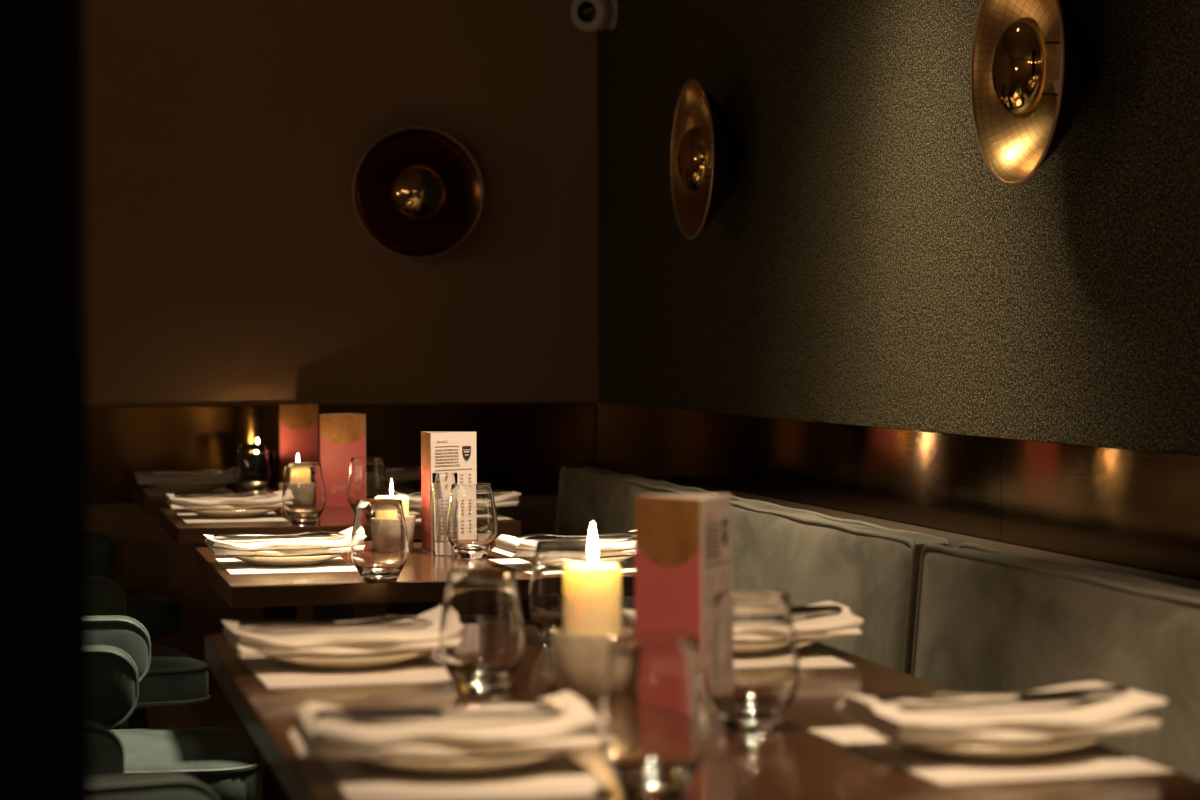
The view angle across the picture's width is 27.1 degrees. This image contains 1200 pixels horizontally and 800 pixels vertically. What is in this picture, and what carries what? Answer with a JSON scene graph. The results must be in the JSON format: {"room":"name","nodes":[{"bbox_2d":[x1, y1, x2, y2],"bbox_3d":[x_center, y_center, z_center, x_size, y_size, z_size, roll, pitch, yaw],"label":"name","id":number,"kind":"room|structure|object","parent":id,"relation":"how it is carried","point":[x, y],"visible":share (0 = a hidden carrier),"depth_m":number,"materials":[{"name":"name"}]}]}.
{"room":"restaurant","nodes":[
{"label":"restaurant","id":0,"kind":"room"},
{"bbox_2d":[0,0,90,799],"bbox_3d":[-0.646,-0.313,1.471,0.660,2.750,0.270,-1,1,-13],"label":"pillar","id":1,"kind":"structure","parent":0,"point":[45,744],"depth_m":1.42,"materials":[{"name":"black paint"}]},
{"bbox_2d":[84,0,597,773],"bbox_3d":[-2.938,-0.396,5.936,6.000,2.750,0.100,-1,1,-13],"label":"wall","id":2,"kind":"structure","parent":0,"point":[230,259],"depth_m":6.40,"materials":[{"name":"brown paint"}]},
{"bbox_2d":[88,405,234,502],"bbox_3d":[-1.829,0.143,6.149,1.846,0.244,0.011,-1,1,-13],"label":"trim","id":3,"kind":"structure","parent":2,"relation":"attached to","point":[123,441],"depth_m":6.31,"materials":[{"name":"gold metal"}]},
{"bbox_2d":[235,402,594,495],"bbox_3d":[-0.472,0.131,6.468,0.940,0.244,0.010,-1,1,-13],"label":"wall panel","id":4,"kind":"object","parent":2,"relation":"attached to","point":[523,448],"depth_m":6.51,"materials":[{"name":"brown wood"}]},
{"bbox_2d":[352,126,483,258],"bbox_3d":[-0.472,-0.529,6.393,0.338,0.338,0.131,-1,1,-13],"label":"wall light","id":5,"kind":"object","parent":2,"relation":"attached to","point":[418,192],"visible":1,"depth_m":6.39,"materials":[{"name":"brown metal"}]},
{"bbox_2d":[597,0,1199,454],"bbox_3d":[1.222,-0.323,1.565,0.100,2.750,10.500,-1,1,-13],"label":"wall","id":6,"kind":"structure","parent":0,"point":[867,264],"depth_m":4.35,"materials":[{"name":"grey paint"}]},
{"bbox_2d":[571,0,617,31],"bbox_3d":[-0.018,-0.988,6.352,0.114,0.106,0.120,-1,1,-13],"label":"security camera","id":7,"kind":"object","parent":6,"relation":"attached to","point":[587,15],"visible":1,"depth_m":6.32,"materials":[{"name":"beige plastic"}]},
{"bbox_2d":[596,402,688,481],"bbox_3d":[0.100,0.136,6.116,0.010,0.244,0.934,-1,1,-13],"label":"trim","id":8,"kind":"structure","parent":6,"relation":"attached to","point":[641,441],"depth_m":6.08,"materials":[{"name":"gold metal"}]},
{"bbox_2d":[670,79,744,238],"bbox_3d":[0.230,-0.509,5.274,0.131,0.338,0.338,-1,1,-13],"label":"wall light","id":9,"kind":"object","parent":6,"relation":"attached to","point":[707,157],"visible":1,"depth_m":5.24,"materials":[{"name":"gold metal"}]},
{"bbox_2d":[707,151,711,167],"bbox_3d":[0.240,-0.509,5.276,0.066,0.036,0.036,-1,1,-13],"label":"socket","id":10,"kind":"object","parent":9,"relation":"attached to","point":[709,152],"depth_m":5.26,"materials":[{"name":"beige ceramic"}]},
{"bbox_2d":[689,410,1002,541],"bbox_3d":[0.417,0.163,4.765,0.010,0.244,1.840,-1,1,-13],"label":"wall panel","id":11,"kind":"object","parent":6,"relation":"attached to","point":[942,481],"depth_m":4.51,"materials":[{"name":"gold metal"}]},
{"bbox_2d":[970,0,1097,185],"bbox_3d":[0.630,-0.475,3.570,0.131,0.338,0.338,-1,1,-13],"label":"wall light","id":12,"kind":"object","parent":6,"relation":"attached to","point":[1033,68],"visible":1,"depth_m":3.58,"materials":[{"name":"gold metal"}]},
{"bbox_2d":[1002,438,1199,580],"bbox_3d":[0.839,0.198,2.969,0.010,0.244,1.846,-1,1,-13],"label":"wall panel","id":13,"kind":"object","parent":6,"relation":"attached to","point":[1132,508],"depth_m":3.50,"materials":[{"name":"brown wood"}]},
{"bbox_3d":[-1.692,1.129,0.909,6.100,0.100,10.500,-1,1,-13],"label":"floor","id":14,"kind":"structure","parent":0,"visible":0},
{"bbox_2d":[89,531,182,728],"bbox_3d":[-1.311,0.637,5.923,0.594,0.673,0.452,-1,1,-22],"label":"dining chair","id":15,"kind":"object","parent":14,"relation":"on","point":[160,614],"visible":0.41,"depth_m":5.83,"materials":[{"name":"teal fabric"}]},
{"bbox_2d":[89,576,209,729],"bbox_3d":[-1.066,0.660,4.769,0.594,0.673,0.452,-1,1,-22],"label":"dining chair","id":16,"kind":"object","parent":14,"relation":"on","point":[175,677],"visible":0.3,"depth_m":4.67,"materials":[{"name":"teal fabric"}]},
{"bbox_2d":[90,720,218,799],"bbox_3d":[-0.571,0.703,2.616,0.594,0.673,0.452,-1,1,-25],"label":"dining chair","id":17,"kind":"object","parent":14,"relation":"on","point":[109,781],"visible":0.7,"depth_m":2.44,"materials":[{"name":"teal fabric"}]},
{"bbox_2d":[89,615,263,799],"bbox_3d":[-0.799,0.681,3.713,0.594,0.673,0.452,0,1,-8],"label":"dining chair","id":18,"kind":"object","parent":14,"relation":"on","point":[228,761],"visible":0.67,"depth_m":3.60,"materials":[{"name":"teal fabric"}]},
{"bbox_2d":[132,483,420,799],"bbox_3d":[-0.780,0.593,6.048,0.665,0.750,0.668,-1,1,-13],"label":"dining table","id":19,"kind":"object","parent":14,"relation":"on","point":[273,789],"visible":0.17,"depth_m":6.00,"materials":[{"name":"brown wood"}]},
{"bbox_2d":[143,488,232,495],"bbox_3d":[-0.986,0.220,5.968,0.200,0.001,0.294,-1,1,-13],"label":"placemat","id":20,"kind":"object","parent":19,"relation":"on","point":[150,492],"visible":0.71,"depth_m":5.96,"materials":[{"name":"beige paper"}]},
{"bbox_2d":[148,483,228,491],"bbox_3d":[-0.987,0.209,5.980,0.192,0.018,0.192,-1,1,-13],"label":"plate","id":21,"kind":"object","parent":20,"relation":"on","point":[205,487],"visible":0.8,"depth_m":5.92,"materials":[{"name":"beige ceramic"}]},
{"bbox_2d":[134,467,235,484],"bbox_3d":[-0.992,0.182,5.973,0.243,0.035,0.146,-1,1,-13],"label":"napkin","id":22,"kind":"object","parent":21,"relation":"on","point":[217,478],"visible":0.98,"depth_m":5.92,"materials":[{"name":"beige fabric"}]},
{"bbox_2d":[139,470,228,474],"bbox_3d":[-0.993,0.173,5.955,0.211,0.011,0.019,-1,1,-15],"label":"table knife","id":23,"kind":"object","parent":22,"relation":"on","point":[150,472],"visible":1,"depth_m":5.94,"materials":[{"name":"silver metal"}]},
{"bbox_2d":[183,470,224,472],"bbox_3d":[-0.986,0.174,5.992,0.196,0.010,0.024,0,1,-11],"label":"fork","id":24,"kind":"object","parent":22,"relation":"on","point":[202,470],"visible":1,"depth_m":5.99,"materials":[{"name":"silver metal"}]},
{"bbox_2d":[234,443,270,494],"bbox_3d":[-0.810,0.162,5.818,0.085,0.120,0.085,0,1,26],"label":"tumbler","id":25,"kind":"object","parent":19,"relation":"on","point":[252,472],"visible":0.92,"depth_m":5.79,"materials":[{"name":"clear glass"}]},
{"bbox_2d":[268,450,274,484],"bbox_3d":[-0.853,0.170,6.281,0.070,0.086,0.070,-1,1,-13],"label":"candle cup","id":26,"kind":"object","parent":19,"relation":"on","point":[271,453],"visible":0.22,"depth_m":6.26,"materials":[{"name":"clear glass"}]},
{"bbox_2d":[279,404,318,482],"bbox_3d":[-0.774,0.110,6.378,0.096,0.200,0.096,-1,1,-13],"label":"menu card","id":27,"kind":"object","parent":19,"relation":"on","point":[298,422],"visible":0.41,"depth_m":6.34,"materials":[{"name":"pink"}]},
{"bbox_2d":[388,485,416,491],"bbox_3d":[-0.567,0.215,6.077,0.200,0.001,0.294,-1,1,-13],"label":"placemat","id":28,"kind":"object","parent":19,"relation":"on","point":[398,488],"visible":0.21,"depth_m":6.02,"materials":[{"name":"beige paper"}]},
{"bbox_2d":[388,481,407,488],"bbox_3d":[-0.562,0.206,6.065,0.192,0.018,0.192,-1,1,-13],"label":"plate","id":29,"kind":"object","parent":28,"relation":"on","point":[395,483],"visible":0.16,"depth_m":6.03,"materials":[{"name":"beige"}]},
{"bbox_2d":[386,466,420,481],"bbox_3d":[-0.555,0.181,6.062,0.248,0.031,0.148,-1,1,-13],"label":"napkin","id":30,"kind":"object","parent":29,"relation":"on","point":[402,475],"visible":0.34,"depth_m":6.02,"materials":[{"name":"beige fabric"}]},
{"bbox_2d":[385,467,417,471],"bbox_3d":[-0.546,0.169,6.046,0.211,0.011,0.019,-1,1,-15],"label":"table knife","id":31,"kind":"object","parent":30,"relation":"on","point":[389,469],"visible":0.52,"depth_m":6.05,"materials":[{"name":"silver metal"}]},
{"bbox_2d":[159,507,521,624],"bbox_3d":[-0.550,0.611,5.143,0.668,0.750,0.640,-1,1,-13],"label":"dining table","id":32,"kind":"object","parent":14,"relation":"on","point":[333,519],"visible":0.31,"depth_m":4.88,"materials":[{"name":"brown wood"}]},
{"bbox_2d":[177,512,287,522],"bbox_3d":[-0.748,0.238,5.053,0.200,0.001,0.294,-1,1,-13],"label":"placemat","id":33,"kind":"object","parent":32,"relation":"on","point":[270,516],"visible":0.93,"depth_m":4.99,"materials":[{"name":"beige paper"}]},
{"bbox_2d":[184,507,278,517],"bbox_3d":[-0.748,0.228,5.065,0.192,0.018,0.192,-1,1,-13],"label":"plate","id":34,"kind":"object","parent":33,"relation":"on","point":[255,512],"visible":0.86,"depth_m":5.00,"materials":[{"name":"beige ceramic"}]},
{"bbox_2d":[166,490,282,509],"bbox_3d":[-0.753,0.203,5.059,0.248,0.031,0.148,-1,1,-13],"label":"napkin","id":35,"kind":"object","parent":34,"relation":"on","point":[220,503],"visible":0.9,"depth_m":5.00,"materials":[{"name":"beige fabric"}]},
{"bbox_2d":[174,492,278,497],"bbox_3d":[-0.755,0.191,5.040,0.211,0.011,0.019,-1,1,-15],"label":"table knife","id":36,"kind":"object","parent":35,"relation":"on","point":[178,494],"visible":1,"depth_m":5.02,"materials":[{"name":"silver metal"}]},
{"bbox_2d":[225,491,275,494],"bbox_3d":[-0.747,0.192,5.077,0.196,0.010,0.024,0,1,-11],"label":"fork","id":37,"kind":"object","parent":35,"relation":"on","point":[251,491],"visible":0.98,"depth_m":5.08,"materials":[{"name":"silver metal"}]},
{"bbox_2d":[279,483,285,512],"bbox_3d":[-0.629,0.204,5.199,0.081,0.061,0.081,-1,1,-13],"label":"candle holder","id":38,"kind":"object","parent":32,"relation":"on","point":[280,484],"visible":0.14,"depth_m":5.18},
{"bbox_2d":[282,462,325,524],"bbox_3d":[-0.575,0.181,4.841,0.085,0.120,0.085,0,1,16],"label":"tumbler","id":39,"kind":"object","parent":32,"relation":"on","point":[303,494],"visible":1,"depth_m":4.81,"materials":[{"name":"clear glass"}]},
{"bbox_2d":[320,413,365,506],"bbox_3d":[-0.559,0.130,5.382,0.094,0.200,0.098,-1,1,-13],"label":"menu card","id":40,"kind":"object","parent":32,"relation":"on","point":[342,436],"visible":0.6,"depth_m":5.35,"materials":[{"name":"pink"}]},
{"bbox_2d":[346,457,388,513],"bbox_3d":[-0.471,0.177,5.051,0.085,0.120,0.085,-1,1,-24],"label":"tumbler","id":41,"kind":"object","parent":32,"relation":"on","point":[367,478],"visible":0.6,"depth_m":5.02,"materials":[{"name":"clear glass"}]},
{"bbox_2d":[409,511,513,521],"bbox_3d":[-0.303,0.235,5.071,0.200,0.001,0.294,-1,1,-13],"label":"placemat","id":42,"kind":"object","parent":32,"relation":"on","point":[418,515],"visible":0.21,"depth_m":5.01,"materials":[{"name":"beige paper"}]},
{"bbox_2d":[409,507,499,513],"bbox_3d":[-0.298,0.226,5.059,0.192,0.018,0.192,-1,1,-13],"label":"plate","id":43,"kind":"object","parent":42,"relation":"on","point":[418,510],"visible":0.08,"depth_m":5.02,"materials":[{"name":"beige ceramic"}]},
{"bbox_2d":[394,491,521,507],"bbox_3d":[-0.292,0.201,5.058,0.245,0.030,0.146,-1,1,-13],"label":"napkin","id":44,"kind":"object","parent":43,"relation":"on","point":[511,499],"visible":0.22,"depth_m":5.01,"materials":[{"name":"beige fabric"}]},
{"bbox_2d":[409,490,511,495],"bbox_3d":[-0.282,0.189,5.040,0.211,0.011,0.019,-1,1,-15],"label":"table knife","id":45,"kind":"object","parent":44,"relation":"on","point":[495,492],"visible":0.42,"depth_m":5.05,"materials":[{"name":"silver metal"}]},
{"bbox_2d":[195,542,634,621],"bbox_3d":[-0.296,0.633,4.022,0.650,0.750,0.720,-1,1,-13],"label":"dining table","id":46,"kind":"object","parent":14,"relation":"on","point":[418,589],"visible":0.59,"depth_m":3.67,"materials":[{"name":"brown wood"}]},
{"bbox_2d":[215,556,357,574],"bbox_3d":[-0.494,0.260,3.932,0.200,0.001,0.294,-1,1,-13],"label":"placemat","id":47,"kind":"object","parent":46,"relation":"on","point":[234,566],"visible":0.5,"depth_m":3.86,"materials":[{"name":"beige paper"}]},
{"bbox_2d":[227,552,347,566],"bbox_3d":[-0.495,0.250,3.944,0.192,0.018,0.192,-1,1,-13],"label":"plate","id":48,"kind":"object","parent":47,"relation":"on","point":[314,559],"visible":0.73,"depth_m":3.88,"materials":[{"name":"beige ceramic"}]},
{"bbox_2d":[203,526,352,555],"bbox_3d":[-0.500,0.223,3.937,0.243,0.035,0.146,-1,1,-13],"label":"napkin","id":49,"kind":"object","parent":48,"relation":"on","point":[308,545],"visible":0.89,"depth_m":3.88,"materials":[{"name":"beige fabric"}]},
{"bbox_2d":[213,533,346,539],"bbox_3d":[-0.501,0.213,3.919,0.211,0.011,0.019,-1,1,-15],"label":"table knife","id":50,"kind":"object","parent":49,"relation":"on","point":[219,536],"visible":0.99,"depth_m":3.90,"materials":[{"name":"silver metal"}]},
{"bbox_2d":[279,531,344,535],"bbox_3d":[-0.494,0.214,3.956,0.196,0.010,0.024,0,1,-11],"label":"fork","id":51,"kind":"object","parent":49,"relation":"on","point":[327,532],"visible":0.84,"depth_m":3.96,"materials":[{"name":"silver metal"}]},
{"bbox_2d":[350,499,408,583],"bbox_3d":[-0.321,0.206,3.627,0.085,0.120,0.085,0,1,6],"label":"tumbler","id":52,"kind":"object","parent":46,"relation":"on","point":[379,548],"visible":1,"depth_m":3.60,"materials":[{"name":"clear glass"}]},
{"bbox_2d":[374,478,408,516],"bbox_3d":[-0.348,0.185,4.170,0.058,0.110,0.058,0,1,2],"label":"pillar candle","id":53,"kind":"object","parent":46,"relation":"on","point":[405,500],"visible":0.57,"depth_m":4.16,"materials":[{"name":"beige wax"}]},
{"bbox_2d":[405,515,415,552],"bbox_3d":[-0.348,0.224,4.171,0.081,0.061,0.081,-1,1,-13],"label":"candle holder","id":54,"kind":"object","parent":46,"relation":"on","point":[410,521],"visible":0.21,"depth_m":4.15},
{"bbox_2d":[432,472,457,555],"bbox_3d":[-0.255,0.188,4.110,0.042,0.135,0.042,-1,1,-13],"label":"glass","id":55,"kind":"object","parent":46,"relation":"on","point":[442,482],"visible":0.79,"depth_m":4.09,"materials":[{"name":"clear glass"}]},
{"bbox_2d":[421,431,476,553],"bbox_3d":[-0.250,0.154,4.179,0.087,0.200,0.100,-1,1,-13],"label":"menu card","id":56,"kind":"object","parent":46,"relation":"on","point":[455,452],"visible":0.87,"depth_m":4.16,"materials":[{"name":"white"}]},
{"bbox_2d":[446,483,497,558],"bbox_3d":[-0.208,0.196,4.054,0.085,0.120,0.085,-1,1,-34],"label":"tumbler","id":57,"kind":"object","parent":46,"relation":"on","point":[471,521],"visible":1,"depth_m":4.02,"materials":[{"name":"clear glass"}]},
{"bbox_2d":[488,558,634,574],"bbox_3d":[-0.044,0.259,3.899,0.200,0.001,0.294,-1,1,-16],"label":"placemat","id":58,"kind":"object","parent":46,"relation":"on","point":[519,564],"visible":0.29,"depth_m":3.90,"materials":[{"name":"beige paper"}]},
{"bbox_2d":[517,555,634,562],"bbox_3d":[-0.039,0.249,3.888,0.192,0.018,0.192,-1,1,-13],"label":"plate","id":59,"kind":"object","parent":58,"relation":"on","point":[614,559],"visible":0.17,"depth_m":3.83,"materials":[{"name":"beige ceramic"}]},
{"bbox_2d":[491,530,634,556],"bbox_3d":[-0.033,0.224,3.884,0.252,0.032,0.147,-1,1,-16],"label":"napkin","id":60,"kind":"object","parent":59,"relation":"on","point":[511,546],"visible":0.44,"depth_m":3.83,"materials":[{"name":"beige fabric"}]},
{"bbox_2d":[516,533,585,538],"bbox_3d":[-0.046,0.213,3.898,0.196,0.010,0.024,-1,1,-14],"label":"fork","id":61,"kind":"object","parent":60,"relation":"on","point":[536,534],"visible":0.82,"depth_m":3.89,"materials":[{"name":"silver metal"}]},
{"bbox_2d":[521,532,634,540],"bbox_3d":[-0.023,0.212,3.868,0.211,0.011,0.019,-1,1,-18],"label":"table knife","id":62,"kind":"object","parent":60,"relation":"on","point":[614,535],"visible":0.58,"depth_m":3.87,"materials":[{"name":"silver metal"}]},
{"bbox_2d":[205,625,1199,799],"bbox_3d":[0.034,0.666,2.333,0.684,0.750,1.500,-1,1,-13],"label":"dining table","id":63,"kind":"object","parent":14,"relation":"on","point":[792,761],"visible":0.27,"depth_m":2.13,"materials":[{"name":"brown wood"}]},
{"bbox_2d":[237,653,451,687],"bbox_3d":[-0.273,0.285,2.669,0.200,0.001,0.294,-1,1,-14],"label":"placemat","id":64,"kind":"object","parent":63,"relation":"on","point":[273,673],"visible":0.5,"depth_m":2.60,"materials":[{"name":"beige paper"}]},
{"bbox_2d":[263,649,433,670],"bbox_3d":[-0.274,0.275,2.681,0.192,0.018,0.192,-1,1,-13],"label":"plate","id":65,"kind":"object","parent":64,"relation":"on","point":[376,660],"visible":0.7,"depth_m":2.62,"materials":[{"name":"beige ceramic"}]},
{"bbox_2d":[221,606,442,655],"bbox_3d":[-0.278,0.248,2.674,0.243,0.035,0.146,-1,1,-14],"label":"napkin","id":66,"kind":"object","parent":65,"relation":"on","point":[375,639],"visible":0.87,"depth_m":2.62,"materials":[{"name":"beige fabric"}]},
{"bbox_2d":[237,620,433,631],"bbox_3d":[-0.280,0.238,2.656,0.211,0.011,0.019,-1,1,-16],"label":"table knife","id":67,"kind":"object","parent":66,"relation":"on","point":[272,625],"visible":1,"depth_m":2.64,"materials":[{"name":"silver metal"}]},
{"bbox_2d":[334,615,429,622],"bbox_3d":[-0.273,0.239,2.693,0.196,0.010,0.024,-1,1,-12],"label":"fork","id":68,"kind":"object","parent":66,"relation":"on","point":[406,617],"visible":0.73,"depth_m":2.70,"materials":[{"name":"silver metal"}]},
{"bbox_2d":[323,752,613,799],"bbox_3d":[-0.117,0.298,2.018,0.200,0.001,0.294,0,1,-11],"label":"placemat","id":69,"kind":"object","parent":63,"relation":"on","point":[559,775],"visible":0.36,"depth_m":1.95,"materials":[{"name":"beige paper"}]},
{"bbox_2d":[352,749,567,775],"bbox_3d":[-0.117,0.288,2.030,0.192,0.018,0.192,-1,1,-13],"label":"plate","id":70,"kind":"object","parent":69,"relation":"on","point":[470,765],"visible":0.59,"depth_m":1.97,"materials":[{"name":"beige ceramic"}]},
{"bbox_2d":[289,691,599,756],"bbox_3d":[-0.122,0.263,2.024,0.252,0.032,0.147,0,1,-11],"label":"napkin","id":71,"kind":"object","parent":70,"relation":"on","point":[578,727],"visible":0.88,"depth_m":1.97,"materials":[{"name":"beige fabric"}]},
{"bbox_2d":[314,708,569,722],"bbox_3d":[-0.124,0.251,2.005,0.211,0.011,0.019,-1,1,-13],"label":"table knife","id":72,"kind":"object","parent":71,"relation":"on","point":[356,715],"visible":0.98,"depth_m":1.99,"materials":[{"name":"silver metal"}]},
{"bbox_2d":[399,698,561,709],"bbox_3d":[-0.116,0.252,2.042,0.196,0.010,0.024,0,1,-9],"label":"fork","id":73,"kind":"object","parent":71,"relation":"on","point":[516,701],"visible":0.68,"depth_m":2.04,"materials":[{"name":"silver metal"}]},
{"bbox_2d":[439,568,524,694],"bbox_3d":[-0.117,0.229,2.463,0.085,0.120,0.085,-1,1,-13],"label":"tumbler","id":74,"kind":"object","parent":63,"relation":"on","point":[482,641],"visible":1,"depth_m":2.43,"materials":[{"name":"clear glass"}]},
{"bbox_2d":[528,539,596,646],"bbox_3d":[-0.040,0.221,2.846,0.085,0.120,0.085,1,1,37],"label":"tumbler","id":75,"kind":"object","parent":63,"relation":"on","point":[545,599],"visible":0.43,"depth_m":2.81,"materials":[{"name":"clear glass"}]},
{"bbox_2d":[552,628,632,696],"bbox_3d":[-0.007,0.258,2.461,0.081,0.061,0.081,-1,1,-13],"label":"candle holder","id":76,"kind":"object","parent":63,"relation":"on","point":[581,661],"visible":0.59,"depth_m":2.43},
{"bbox_2d":[563,524,621,634],"bbox_3d":[-0.007,0.198,2.460,0.058,0.154,0.058,-1,1,-13],"label":"pillar candle","id":77,"kind":"object","parent":76,"relation":"in","point":[592,591],"visible":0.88,"depth_m":2.44,"materials":[{"name":"beige wax"}]},
{"bbox_2d":[599,633,709,799],"bbox_3d":[0.041,0.240,1.895,0.085,0.120,0.085,-1,2,-44],"label":"tumbler","id":78,"kind":"object","parent":63,"relation":"on","point":[654,720],"visible":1,"depth_m":1.86,"materials":[{"name":"clear glass"}]},
{"bbox_2d":[634,494,730,713],"bbox_3d":[0.089,0.191,2.332,0.093,0.200,0.091,-1,1,-13],"label":"menu card","id":79,"kind":"object","parent":63,"relation":"on","point":[683,542],"visible":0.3,"depth_m":2.32,"materials":[{"name":"pink"}]},
{"bbox_2d":[704,591,799,731],"bbox_3d":[0.135,0.233,2.220,0.085,0.120,0.085,0,1,-3],"label":"tumbler","id":80,"kind":"object","parent":63,"relation":"on","point":[752,673],"visible":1,"depth_m":2.19,"materials":[{"name":"clear glass"}]},
{"bbox_2d":[798,646,853,667],"bbox_3d":[0.144,0.281,2.777,0.200,0.001,0.294,0,1,-11],"label":"placemat","id":81,"kind":"object","parent":63,"relation":"on","point":[809,657],"visible":0.21,"depth_m":2.70,"materials":[{"name":"beige paper"}]},
{"bbox_2d":[796,639,819,648],"bbox_3d":[0.148,0.272,2.766,0.192,0.018,0.192,-1,1,-13],"label":"plate","id":82,"kind":"object","parent":81,"relation":"on","point":[800,643],"visible":0.08,"depth_m":2.73,"materials":[{"name":"beige ceramic"}]},
{"bbox_2d":[622,600,862,639],"bbox_3d":[0.156,0.246,2.762,0.248,0.031,0.148,0,1,-11],"label":"napkin","id":83,"kind":"object","parent":82,"relation":"on","point":[844,624],"visible":0.22,"depth_m":2.72,"materials":[{"name":"beige fabric"}]},
{"bbox_2d":[791,605,841,616],"bbox_3d":[0.164,0.234,2.746,0.211,0.011,0.019,-1,1,-13],"label":"table knife","id":84,"kind":"object","parent":83,"relation":"on","point":[826,609],"visible":0.43,"depth_m":2.76,"materials":[{"name":"silver metal"}]},
{"bbox_2d":[808,727,1174,784],"bbox_3d":[0.321,0.294,2.100,0.200,0.001,0.294,-1,1,-16],"label":"placemat","id":85,"kind":"object","parent":63,"relation":"on","point":[1089,760],"visible":0.57,"depth_m":2.02,"materials":[{"name":"beige paper"}]},
{"bbox_2d":[875,732,1104,761],"bbox_3d":[0.326,0.285,2.089,0.192,0.018,0.192,-1,1,-13],"label":"plate","id":86,"kind":"object","parent":85,"relation":"on","point":[1029,750],"visible":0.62,"depth_m":2.03,"materials":[{"name":"beige ceramic"}]},
{"bbox_2d":[836,682,1167,742],"bbox_3d":[0.332,0.260,2.087,0.246,0.030,0.146,-1,1,-16],"label":"napkin","id":87,"kind":"object","parent":86,"relation":"on","point":[1135,712],"visible":0.89,"depth_m":2.04,"materials":[{"name":"beige fabric"}]},
{"bbox_2d":[873,690,1042,703],"bbox_3d":[0.319,0.249,2.099,0.196,0.010,0.024,-1,1,-14],"label":"fork","id":88,"kind":"object","parent":87,"relation":"on","point":[892,698],"visible":0.77,"depth_m":2.09,"materials":[{"name":"silver metal"}]},
{"bbox_2d":[897,686,1128,709],"bbox_3d":[0.342,0.248,2.069,0.211,0.011,0.019,-1,1,-18],"label":"table knife","id":89,"kind":"object","parent":87,"relation":"on","point":[1095,693],"visible":1,"depth_m":2.07,"materials":[{"name":"silver metal"}]},
{"bbox_2d":[522,466,1199,779],"bbox_3d":[0.376,0.597,3.475,0.658,0.799,4.770,-1,1,-13],"label":"banquette","id":90,"kind":"object","parent":14,"relation":"on","point":[962,614],"visible":0.27,"depth_m":3.32,"materials":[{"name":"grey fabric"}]},
{"bbox_2d":[522,619,533,624],"bbox_3d":[-0.164,0.564,5.189,0.391,0.108,1.141,-1,1,-13],"label":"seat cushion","id":91,"kind":"object","parent":90,"relation":"on","point":[525,621],"depth_m":5.65,"materials":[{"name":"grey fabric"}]},
{"bbox_2d":[557,468,704,609],"bbox_3d":[0.051,0.335,5.235,0.096,0.342,1.141,-1,1,-13],"label":"cushion","id":92,"kind":"object","parent":90,"relation":"on","point":[587,497],"depth_m":5.33,"materials":[{"name":"grey fabric"}]},
{"bbox_2d":[731,500,946,674],"bbox_3d":[0.321,0.357,4.084,0.096,0.343,1.156,-1,1,-13],"label":"cushion","id":93,"kind":"object","parent":90,"relation":"on","point":[871,570],"depth_m":3.79,"materials":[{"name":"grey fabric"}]},
{"bbox_2d":[914,548,1199,779],"bbox_3d":[0.592,0.380,2.931,0.096,0.343,1.146,-1,1,-13],"label":"cushion","id":94,"kind":"object","parent":90,"relation":"on","point":[988,620],"depth_m":2.99,"materials":[{"name":"grey fabric"}]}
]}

